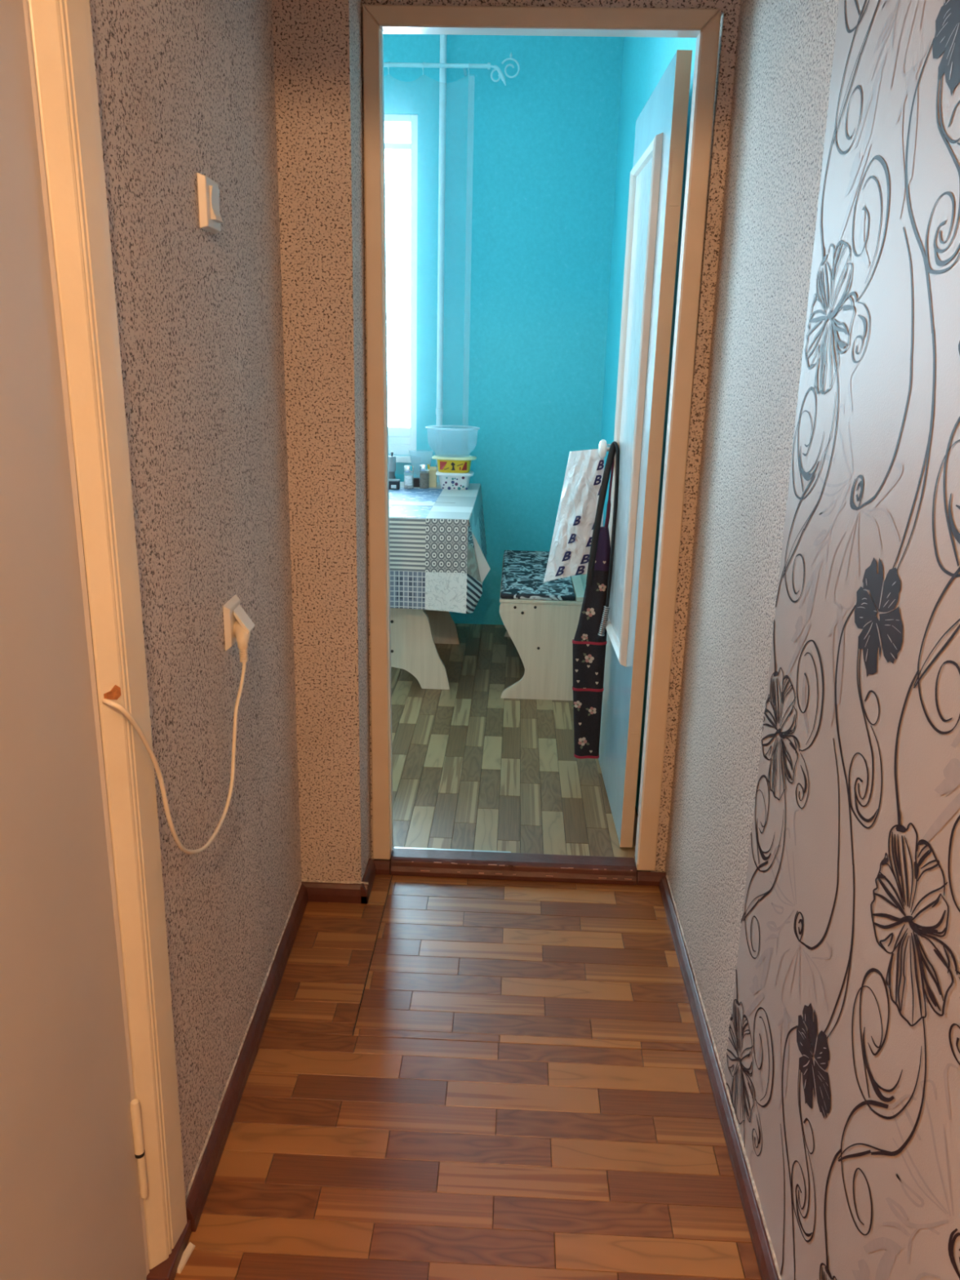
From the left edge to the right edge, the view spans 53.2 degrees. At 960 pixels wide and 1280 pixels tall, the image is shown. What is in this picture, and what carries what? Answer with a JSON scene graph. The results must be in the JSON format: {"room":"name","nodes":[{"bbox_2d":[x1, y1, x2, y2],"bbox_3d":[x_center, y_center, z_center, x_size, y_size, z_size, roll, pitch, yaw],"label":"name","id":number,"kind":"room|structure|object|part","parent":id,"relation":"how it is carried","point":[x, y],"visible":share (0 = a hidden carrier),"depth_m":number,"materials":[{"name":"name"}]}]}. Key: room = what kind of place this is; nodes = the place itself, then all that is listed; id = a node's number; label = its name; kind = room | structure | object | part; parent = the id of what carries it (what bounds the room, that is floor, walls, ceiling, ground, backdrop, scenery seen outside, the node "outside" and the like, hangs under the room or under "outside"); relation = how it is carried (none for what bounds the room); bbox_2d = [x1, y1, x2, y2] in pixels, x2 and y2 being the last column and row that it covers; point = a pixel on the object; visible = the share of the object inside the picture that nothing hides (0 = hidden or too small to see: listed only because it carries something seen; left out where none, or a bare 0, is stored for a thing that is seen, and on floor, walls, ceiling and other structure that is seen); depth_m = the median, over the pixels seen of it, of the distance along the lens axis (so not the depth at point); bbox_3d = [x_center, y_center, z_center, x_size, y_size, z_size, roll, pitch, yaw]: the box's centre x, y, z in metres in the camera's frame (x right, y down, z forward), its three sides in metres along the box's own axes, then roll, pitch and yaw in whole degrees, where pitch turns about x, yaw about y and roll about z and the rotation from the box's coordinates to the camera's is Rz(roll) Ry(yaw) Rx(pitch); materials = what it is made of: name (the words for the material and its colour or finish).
{"room":"apartment hallway","nodes":[
{"label":"apartment hallway","id":0,"kind":"room"},
{"bbox_2d":[88,0,302,1195],"bbox_3d":[-0.520,-0.454,1.827,0.173,2.630,1.284,2,16,2],"label":"wall","id":1,"kind":"structure","parent":0,"point":[186,88],"depth_m":1.62,"materials":[{"name":"paper"}]},
{"bbox_2d":[0,0,149,1279],"bbox_3d":[-0.519,0.119,0.858,0.052,2.038,0.735,2,16,2],"label":"door","id":2,"kind":"structure","parent":1,"relation":"in","point":[73,1182],"depth_m":1.10,"materials":[{"name":"paint"}]},
{"bbox_2d":[27,0,191,1279],"bbox_3d":[-0.491,0.006,1.243,0.072,2.060,0.110,2,16,2],"label":"trim","id":3,"kind":"structure","parent":1,"relation":"attached to","point":[61,31],"depth_m":1.21,"materials":[{"name":"paint"}]},
{"bbox_2d":[196,172,223,234],"bbox_3d":[-0.434,-0.707,1.554,0.025,0.081,0.081,2,16,2],"label":"light switch","id":4,"kind":"object","parent":1,"relation":"attached to","point":[208,191],"visible":1,"depth_m":1.53,"materials":[{"name":"beige plastic"}]},
{"bbox_2d":[222,594,254,651],"bbox_3d":[-0.440,-0.032,1.772,0.046,0.086,0.089,2,16,2],"label":"wall socket","id":5,"kind":"object","parent":1,"relation":"attached to","point":[233,611],"visible":0.91,"depth_m":1.75,"materials":[{"name":"beige plastic"}]},
{"bbox_2d":[102,620,250,854],"bbox_3d":[-0.455,0.164,1.546,0.046,0.349,0.572,2,16,2],"label":"power cord","id":6,"kind":"object","parent":5,"relation":"attached to","point":[242,637],"visible":0.98,"depth_m":1.61,"materials":[{"name":"white plastic"}]},
{"bbox_3d":[-0.457,-0.033,1.773,0.011,0.086,0.089,1,16,0],"label":"socket plate","id":7,"kind":"part","parent":5,"relation":"part of","materials":[{"name":"beige plastic"}]},
{"bbox_3d":[-0.434,-0.037,1.765,0.034,0.042,0.061,2,16,2],"label":"socket lid","id":8,"kind":"part","parent":5,"relation":"part of","materials":[{"name":"beige plastic"}]},
{"bbox_2d":[185,882,307,1231],"bbox_3d":[-0.472,0.809,2.058,0.019,0.060,1.004,1,16,0],"label":"baseboard","id":9,"kind":"structure","parent":1,"relation":"attached to","point":[207,1163],"depth_m":1.88,"materials":[{"name":"red paint"}]},
{"bbox_2d":[271,0,371,881],"bbox_3d":[-0.373,-0.588,2.276,0.179,2.620,0.177,2,16,2],"label":"wall","id":10,"kind":"structure","parent":0,"point":[317,44],"depth_m":2.21,"materials":[{"name":"paper"}]},
{"bbox_2d":[301,879,368,903],"bbox_3d":[-0.386,0.668,2.545,0.178,0.057,0.019,2,16,2],"label":"baseboard","id":11,"kind":"structure","parent":10,"relation":"attached to","point":[333,891],"depth_m":2.54,"materials":[{"name":"red paint"}]},
{"bbox_2d":[360,858,375,903],"bbox_3d":[-0.304,0.655,2.605,0.019,0.052,0.149,2,16,2],"label":"baseboard","id":12,"kind":"structure","parent":10,"relation":"attached to","point":[369,875],"depth_m":2.59,"materials":[{"name":"red paint"}]},
{"bbox_2d":[372,859,390,875],"bbox_3d":[-0.281,0.638,2.691,0.058,0.036,0.019,2,16,2],"label":"baseboard","id":13,"kind":"structure","parent":10,"relation":"attached to","point":[382,867],"depth_m":2.68,"materials":[{"name":"red paint"}]},
{"bbox_2d":[173,623,761,1279],"bbox_3d":[-0.676,0.948,1.732,2.400,0.090,7.130,2,16,2],"label":"floor","id":14,"kind":"structure","parent":0,"point":[449,1078],"depth_m":1.97,"materials":[{"name":"brown laminate"}]},
{"bbox_2d":[176,1241,195,1273],"bbox_3d":[-0.474,0.990,1.538,0.015,0.007,0.053,5,17,13],"label":"flake","id":15,"kind":"object","parent":14,"relation":"on","point":[188,1250],"visible":0.9,"depth_m":1.54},
{"bbox_2d":[390,488,479,689],"bbox_3d":[-0.347,-0.274,4.401,0.633,0.752,1.087,2,16,2],"label":"dining table","id":16,"kind":"object","parent":14,"relation":"on","point":[415,633],"visible":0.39,"depth_m":4.07,"materials":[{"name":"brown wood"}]},
{"bbox_3d":[-0.368,-0.144,4.015,0.492,0.722,0.018,2,16,2],"label":"table leg","id":17,"kind":"part","parent":16,"relation":"part of","materials":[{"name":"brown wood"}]},
{"bbox_2d":[388,481,490,613],"bbox_3d":[-0.306,-0.450,4.337,0.737,0.388,1.134,2,16,2],"label":"tablecloth","id":18,"kind":"object","parent":16,"relation":"on","point":[436,564],"visible":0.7,"depth_m":3.82,"materials":[{"name":"fabric"}]},
{"bbox_2d":[388,451,395,479],"bbox_3d":[-0.433,-0.829,4.636,0.052,0.163,0.052,2,16,2],"label":"bottle","id":19,"kind":"object","parent":18,"relation":"on","point":[392,459],"visible":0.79,"depth_m":4.61,"materials":[{"name":"grey plastic"}]},
{"bbox_2d":[388,478,399,489],"bbox_3d":[-0.418,-0.740,4.547,0.074,0.044,0.052,2,16,2],"label":"tin","id":20,"kind":"object","parent":18,"relation":"on","point":[393,484],"visible":0.59,"depth_m":4.52,"materials":[{"name":"black metal"}]},
{"bbox_3d":[-0.417,-0.758,4.542,0.074,0.006,0.052,2,16,2],"label":"lid","id":21,"kind":"part","parent":20,"relation":"part of","materials":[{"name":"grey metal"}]},
{"bbox_2d":[403,465,413,488],"bbox_3d":[-0.339,-0.776,4.559,0.051,0.109,0.051,2,16,2],"label":"spice jar","id":22,"kind":"object","parent":18,"relation":"on","point":[406,468],"visible":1,"depth_m":4.54,"materials":[{"name":"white glass"}]},
{"bbox_2d":[413,477,420,487],"bbox_3d":[-0.306,-0.762,4.635,0.040,0.042,0.032,2,16,2],"label":"box","id":23,"kind":"object","parent":18,"relation":"on","point":[416,481],"visible":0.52,"depth_m":4.62,"materials":[{"name":"black plastic"}]},
{"bbox_2d":[418,463,429,488],"bbox_3d":[-0.266,-0.783,4.580,0.051,0.115,0.051,2,16,2],"label":"spice jar","id":24,"kind":"object","parent":18,"relation":"on","point":[422,467],"visible":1,"depth_m":4.56,"materials":[{"name":"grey glass"}]},
{"bbox_2d":[426,466,436,487],"bbox_3d":[-0.233,-0.789,4.633,0.046,0.098,0.028,2,16,2],"label":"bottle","id":25,"kind":"object","parent":18,"relation":"on","point":[432,473],"visible":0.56,"depth_m":4.62,"materials":[{"name":"beige plastic"}]},
{"bbox_2d":[431,454,476,489],"bbox_3d":[-0.124,-0.805,4.599,0.214,0.154,0.182,2,16,2],"label":"tub","id":26,"kind":"object","parent":18,"relation":"on","point":[448,481],"depth_m":4.54,"materials":[{"name":"multicoloured plastic"}]},
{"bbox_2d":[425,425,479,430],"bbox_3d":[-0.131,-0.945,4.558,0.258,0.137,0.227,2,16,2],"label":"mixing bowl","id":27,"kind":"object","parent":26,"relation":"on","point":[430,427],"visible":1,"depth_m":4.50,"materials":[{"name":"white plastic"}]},
{"bbox_3d":[-0.124,-0.844,4.588,0.214,0.072,0.182,2,16,2],"label":"yellow tub","id":28,"kind":"part","parent":26,"relation":"part of","materials":[{"name":"yellow plastic"}]},
{"bbox_3d":[-0.340,-0.335,4.662,0.492,0.722,0.018,2,16,2],"label":"table leg","id":29,"kind":"part","parent":16,"relation":"part of","materials":[{"name":"brown wood"}]},
{"bbox_2d":[499,550,586,700],"bbox_3d":[0.317,-0.096,4.391,0.447,0.448,0.943,2,16,2],"label":"bench","id":30,"kind":"object","parent":14,"relation":"on","point":[540,618],"visible":0.77,"depth_m":3.95,"materials":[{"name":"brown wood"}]},
{"bbox_3d":[0.335,-0.209,4.838,0.447,0.410,0.018,2,16,2],"label":"panel","id":31,"kind":"part","parent":30,"relation":"part of","materials":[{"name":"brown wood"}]},
{"bbox_2d":[500,550,575,600],"bbox_3d":[0.254,-0.303,4.334,0.304,0.022,0.930,2,16,2],"label":"seat cushion","id":32,"kind":"object","parent":30,"relation":"on","point":[523,572],"depth_m":4.13,"materials":[{"name":"fabric"}]},
{"bbox_3d":[0.298,0.051,3.956,0.447,0.410,0.018,2,16,2],"label":"panel","id":33,"kind":"part","parent":30,"relation":"part of","materials":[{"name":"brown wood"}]},
{"bbox_3d":[0.429,-0.297,4.330,0.042,0.020,0.938,2,16,2],"label":"seat rail","id":34,"kind":"part","parent":30,"relation":"part of","materials":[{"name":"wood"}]},
{"bbox_2d":[382,32,623,625],"bbox_3d":[-0.414,-1.485,4.880,2.278,2.860,0.300,2,16,2],"label":"wall","id":35,"kind":"structure","parent":0,"point":[531,160],"depth_m":4.60,"materials":[{"name":"blue paint"}]},
{"bbox_2d":[388,454,416,481],"bbox_3d":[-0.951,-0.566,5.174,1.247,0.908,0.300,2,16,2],"label":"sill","id":36,"kind":"structure","parent":35,"relation":"attached to","point":[400,474],"depth_m":4.91,"materials":[{"name":"plastic"}]},
{"bbox_2d":[384,114,422,462],"bbox_3d":[-0.929,-1.696,4.688,1.307,1.594,0.130,2,16,2],"label":"window","id":37,"kind":"structure","parent":35,"relation":"in","point":[402,440],"depth_m":4.69,"materials":[{"name":"white paint"}]},
{"bbox_3d":[-0.905,-2.456,4.502,1.168,0.030,0.055,2,16,2],"label":"frame","id":38,"kind":"part","parent":37,"relation":"part of","materials":[{"name":"white paint"}]},
{"bbox_3d":[-0.635,-1.071,4.899,0.563,0.045,0.035,2,16,2],"label":"rail","id":39,"kind":"part","parent":37,"relation":"part of","materials":[{"name":"white paint"}]},
{"bbox_3d":[-0.939,-0.995,4.935,1.168,0.050,0.055,2,16,2],"label":"frame","id":40,"kind":"part","parent":37,"relation":"part of","materials":[{"name":"white paint"}]},
{"bbox_3d":[-0.636,-1.029,4.912,0.563,0.042,0.015,2,16,2],"label":"panel","id":41,"kind":"part","parent":37,"relation":"part of","materials":[{"name":"white paint"}]},
{"bbox_3d":[-0.948,-0.938,4.883,1.307,0.029,0.074,2,16,2],"label":"sill","id":42,"kind":"part","parent":37,"relation":"part of","materials":[{"name":"white paint"}]},
{"bbox_3d":[-0.322,-1.701,4.700,0.034,1.564,0.055,2,16,2],"label":"frame","id":43,"kind":"part","parent":37,"relation":"part of","materials":[{"name":"white paint"}]},
{"bbox_2d":[435,34,446,482],"bbox_3d":[-0.193,-1.437,4.683,0.038,2.829,0.086,2,16,2],"label":"pipe","id":44,"kind":"object","parent":35,"relation":"attached to","point":[442,73],"visible":0.74,"depth_m":4.52,"materials":[{"name":"white metal"}]},
{"bbox_2d":[383,52,519,85],"bbox_3d":[-0.727,-2.582,4.338,1.816,0.133,0.145,2,16,2],"label":"curtain rod","id":45,"kind":"object","parent":35,"relation":"attached to","point":[464,66],"visible":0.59,"depth_m":4.26,"materials":[{"name":"paint"}]},
{"bbox_3d":[-0.801,-2.577,4.282,1.670,0.018,0.018,2,16,2],"label":"rod","id":46,"kind":"part","parent":45,"relation":"part of","materials":[{"name":"paint"}]},
{"bbox_2d":[361,0,740,871],"bbox_3d":[0.074,-0.606,2.373,1.154,2.620,0.063,2,16,2],"label":"door frame","id":47,"kind":"structure","parent":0,"point":[729,24],"depth_m":2.27,"materials":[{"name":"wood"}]},
{"bbox_2d":[390,847,636,884],"bbox_3d":[0.094,0.637,2.710,0.688,0.046,0.090,2,16,2],"label":"door threshold","id":48,"kind":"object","parent":47,"relation":"attached to","point":[405,861],"depth_m":2.68,"materials":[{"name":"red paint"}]},
{"bbox_2d":[362,4,721,871],"bbox_3d":[0.116,-0.381,2.409,0.796,2.102,0.049,2,16,2],"label":"trim","id":49,"kind":"structure","parent":47,"relation":"attached to","point":[702,24],"depth_m":2.28,"materials":[{"name":"beige paint"}]},
{"bbox_2d":[636,871,666,885],"bbox_3d":[0.477,0.664,2.666,0.080,0.034,0.020,2,16,2],"label":"baseboard","id":50,"kind":"structure","parent":47,"relation":"attached to","point":[643,877],"depth_m":2.66,"materials":[{"name":"red paint"}]},
{"bbox_2d":[600,0,959,1279],"bbox_3d":[0.560,-0.435,1.429,0.162,2.870,7.430,2,16,2],"label":"wall","id":51,"kind":"structure","parent":0,"point":[812,863],"depth_m":1.36,"materials":[{"name":"paper"}]},
{"bbox_2d":[658,875,782,1279],"bbox_3d":[0.446,1.085,1.226,0.020,0.044,2.972,2,16,2],"label":"baseboard","id":52,"kind":"structure","parent":51,"relation":"attached to","point":[766,1258],"depth_m":1.84,"materials":[{"name":"red paint"}]},
{"bbox_2d":[726,989,755,1124],"bbox_3d":[0.483,0.789,1.774,0.001,0.214,0.216,2,16,2],"label":"flower","id":53,"kind":"object","parent":51,"relation":"on","point":[740,1034],"depth_m":1.78,"materials":[{"name":"black paper"}]},
{"bbox_2d":[744,933,799,1171],"bbox_3d":[0.482,0.682,1.622,0.001,0.523,0.261,2,16,2],"label":"flower","id":54,"kind":"object","parent":51,"relation":"on","point":[772,988],"depth_m":1.59,"materials":[{"name":"grey paper"}]},
{"bbox_2d":[760,660,799,799],"bbox_3d":[0.498,0.159,1.589,0.001,0.214,0.219,2,16,2],"label":"flower","id":55,"kind":"object","parent":51,"relation":"on","point":[780,722],"depth_m":1.59,"materials":[{"name":"black paper"}]},
{"bbox_2d":[766,515,857,1004],"bbox_3d":[0.494,0.164,1.464,0.001,0.754,0.270,2,16,2],"label":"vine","id":56,"kind":"object","parent":51,"relation":"on","point":[822,630],"depth_m":1.44,"materials":[{"name":"paper"}]},
{"bbox_2d":[796,1003,831,1118],"bbox_3d":[0.476,0.606,1.370,0.001,0.152,0.165,2,16,2],"label":"flower","id":57,"kind":"object","parent":51,"relation":"on","point":[813,1032],"depth_m":1.37,"materials":[{"name":"black paper"}]},
{"bbox_2d":[819,1252,836,1279],"bbox_3d":[0.460,0.946,1.242,0.001,0.214,0.223,2,16,2],"label":"flower","id":58,"kind":"object","parent":51,"relation":"on","point":[828,1266],"depth_m":1.28,"materials":[{"name":"black paper"}]},
{"bbox_2d":[804,240,856,394],"bbox_3d":[0.513,-0.471,1.405,0.001,0.214,0.223,2,16,2],"label":"flower","id":59,"kind":"object","parent":51,"relation":"on","point":[830,329],"depth_m":1.40,"materials":[{"name":"grey paper"}]},
{"bbox_2d":[813,0,930,579],"bbox_3d":[0.509,-0.465,1.278,0.001,0.754,0.270,2,16,2],"label":"flower","id":60,"kind":"object","parent":51,"relation":"on","point":[891,95],"depth_m":1.26,"materials":[{"name":"white paper"}]},
{"bbox_2d":[854,557,902,676],"bbox_3d":[0.491,-0.023,1.184,0.001,0.152,0.165,2,16,2],"label":"flower","id":61,"kind":"object","parent":51,"relation":"on","point":[878,583],"depth_m":1.18,"materials":[{"name":"black paper"}]},
{"bbox_2d":[802,730,959,1263],"bbox_3d":[0.478,0.278,1.078,0.001,0.754,0.581,2,16,2],"label":"flower","id":62,"kind":"object","parent":51,"relation":"on","point":[881,922],"depth_m":1.10,"materials":[{"name":"black paper"}]},
{"bbox_2d":[862,462,902,548],"bbox_3d":[0.493,-0.351,0.892,0.001,0.754,0.581,2,16,2],"label":"flower","id":63,"kind":"object","parent":51,"relation":"on","point":[882,482],"depth_m":1.18,"materials":[{"name":"white paper"}]},
{"bbox_2d":[851,1221,940,1279],"bbox_3d":[0.460,0.839,1.087,0.001,0.523,0.261,2,16,2],"label":"flower","id":64,"kind":"object","parent":51,"relation":"on","point":[881,1250],"depth_m":1.07,"materials":[{"name":"grey paper"}]},
{"bbox_2d":[873,0,938,53],"bbox_3d":[0.524,-1.095,1.092,0.001,0.754,0.270,2,16,2],"label":"flower","id":65,"kind":"object","parent":51,"relation":"on","point":[900,26],"depth_m":1.17,"materials":[{"name":"white paper"}]},
{"bbox_2d":[870,808,957,1026],"bbox_3d":[0.475,0.317,1.056,0.001,0.214,0.223,2,16,2],"label":"flower","id":66,"kind":"object","parent":51,"relation":"on","point":[913,881],"depth_m":1.05,"materials":[{"name":"black paper"}]},
{"bbox_2d":[932,0,959,96],"bbox_3d":[0.505,-0.652,0.998,0.001,0.152,0.165,2,16,2],"label":"flower","id":67,"kind":"object","parent":51,"relation":"on","point":[946,13],"depth_m":1.04,"materials":[{"name":"grey paper"}]},
{"bbox_3d":[-0.564,-1.779,2.100,2.418,0.725,0.025,2,16,2],"label":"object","id":68,"kind":"structure","parent":0,"visible":0},
{"bbox_2d":[598,49,692,847],"bbox_3d":[0.422,-0.476,2.828,0.102,2.052,0.689,2,16,1],"label":"door","id":69,"kind":"structure","parent":68,"relation":"in","point":[656,175],"depth_m":2.63,"materials":[{"name":"white wood"}]},
{"bbox_2d":[543,444,610,582],"bbox_3d":[0.329,-0.413,3.171,0.224,0.479,0.081,13,20,35],"label":"towel","id":70,"kind":"object","parent":69,"relation":"hanging from","point":[571,544],"visible":0.8,"depth_m":3.15,"materials":[{"name":"white fabric"}]},
{"bbox_2d":[571,459,613,759],"bbox_3d":[0.371,-0.102,3.148,0.119,1.051,0.058,-4,17,-18],"label":"apron","id":71,"kind":"object","parent":69,"relation":"hanging from","point":[588,648],"visible":0.96,"depth_m":3.18,"materials":[{"name":"black fabric"}]},
{"bbox_2d":[571,700,582,711],"bbox_3d":[0.325,0.221,3.235,0.038,0.038,0.008,8,18,22],"label":"flower","id":72,"kind":"object","parent":71,"relation":"on","point":[577,704],"depth_m":3.23,"materials":[{"name":"pink fabric"}]},
{"bbox_2d":[577,737,589,748],"bbox_3d":[0.355,0.352,3.268,0.040,0.044,0.005,0,17,-6],"label":"flower","id":73,"kind":"object","parent":71,"relation":"on","point":[583,742],"depth_m":3.27,"materials":[{"name":"pink fabric"}]},
{"bbox_2d":[581,633,588,641],"bbox_3d":[0.347,-0.007,3.166,0.025,0.029,0.003,1,16,-2],"label":"flower","id":74,"kind":"object","parent":71,"relation":"on","point":[584,637],"depth_m":3.16,"materials":[{"name":"pink fabric"}]},
{"bbox_2d":[582,653,594,662],"bbox_3d":[0.359,0.060,3.184,0.042,0.034,0.005,3,17,4],"label":"flower","id":75,"kind":"object","parent":71,"relation":"on","point":[586,657],"depth_m":3.18,"materials":[{"name":"pink fabric"}]},
{"bbox_2d":[582,608,595,620],"bbox_3d":[0.356,-0.086,3.143,0.045,0.042,0.005,3,17,4],"label":"flower","id":76,"kind":"object","parent":71,"relation":"on","point":[588,614],"depth_m":3.14,"materials":[{"name":"pink fabric"}]},
{"bbox_2d":[585,706,595,715],"bbox_3d":[0.375,0.242,3.237,0.037,0.033,0.004,3,17,6],"label":"flower","id":77,"kind":"object","parent":71,"relation":"on","point":[589,711],"depth_m":3.24,"materials":[{"name":"pink fabric"}]},
{"bbox_2d":[595,582,606,591],"bbox_3d":[0.394,-0.171,3.111,0.033,0.026,0.007,4,17,8],"label":"flower","id":78,"kind":"object","parent":71,"relation":"on","point":[599,586],"depth_m":3.11,"materials":[{"name":"pink fabric"}]},
{"bbox_2d":[586,441,619,635],"bbox_3d":[0.404,-0.318,3.066,0.100,0.619,0.068,-13,22,-40],"label":"strap","id":79,"kind":"object","parent":69,"relation":"hanging from","point":[614,448],"visible":1,"depth_m":3.04,"materials":[{"name":"fabric"}]},
{"bbox_3d":[0.390,-0.608,3.045,0.025,0.060,0.060,2,16,1],"label":"knob","id":80,"kind":"part","parent":69,"relation":"part of","materials":[{"name":"white plastic"}]},
{"bbox_3d":[0.440,-0.656,2.793,0.004,1.331,0.405,2,16,1],"label":"panel","id":81,"kind":"part","parent":69,"relation":"part of","materials":[{"name":"white glass"}]},
{"bbox_3d":[0.434,0.320,2.706,0.027,0.125,0.002,2,16,1],"label":"hinge plate","id":82,"kind":"part","parent":69,"relation":"part of","materials":[{"name":"beige wood"}]},
{"bbox_3d":[0.468,-1.103,2.284,0.027,0.125,0.002,2,16,1],"label":"hinge plate","id":83,"kind":"part","parent":69,"relation":"part of","materials":[{"name":"beige wood"}]}
]}

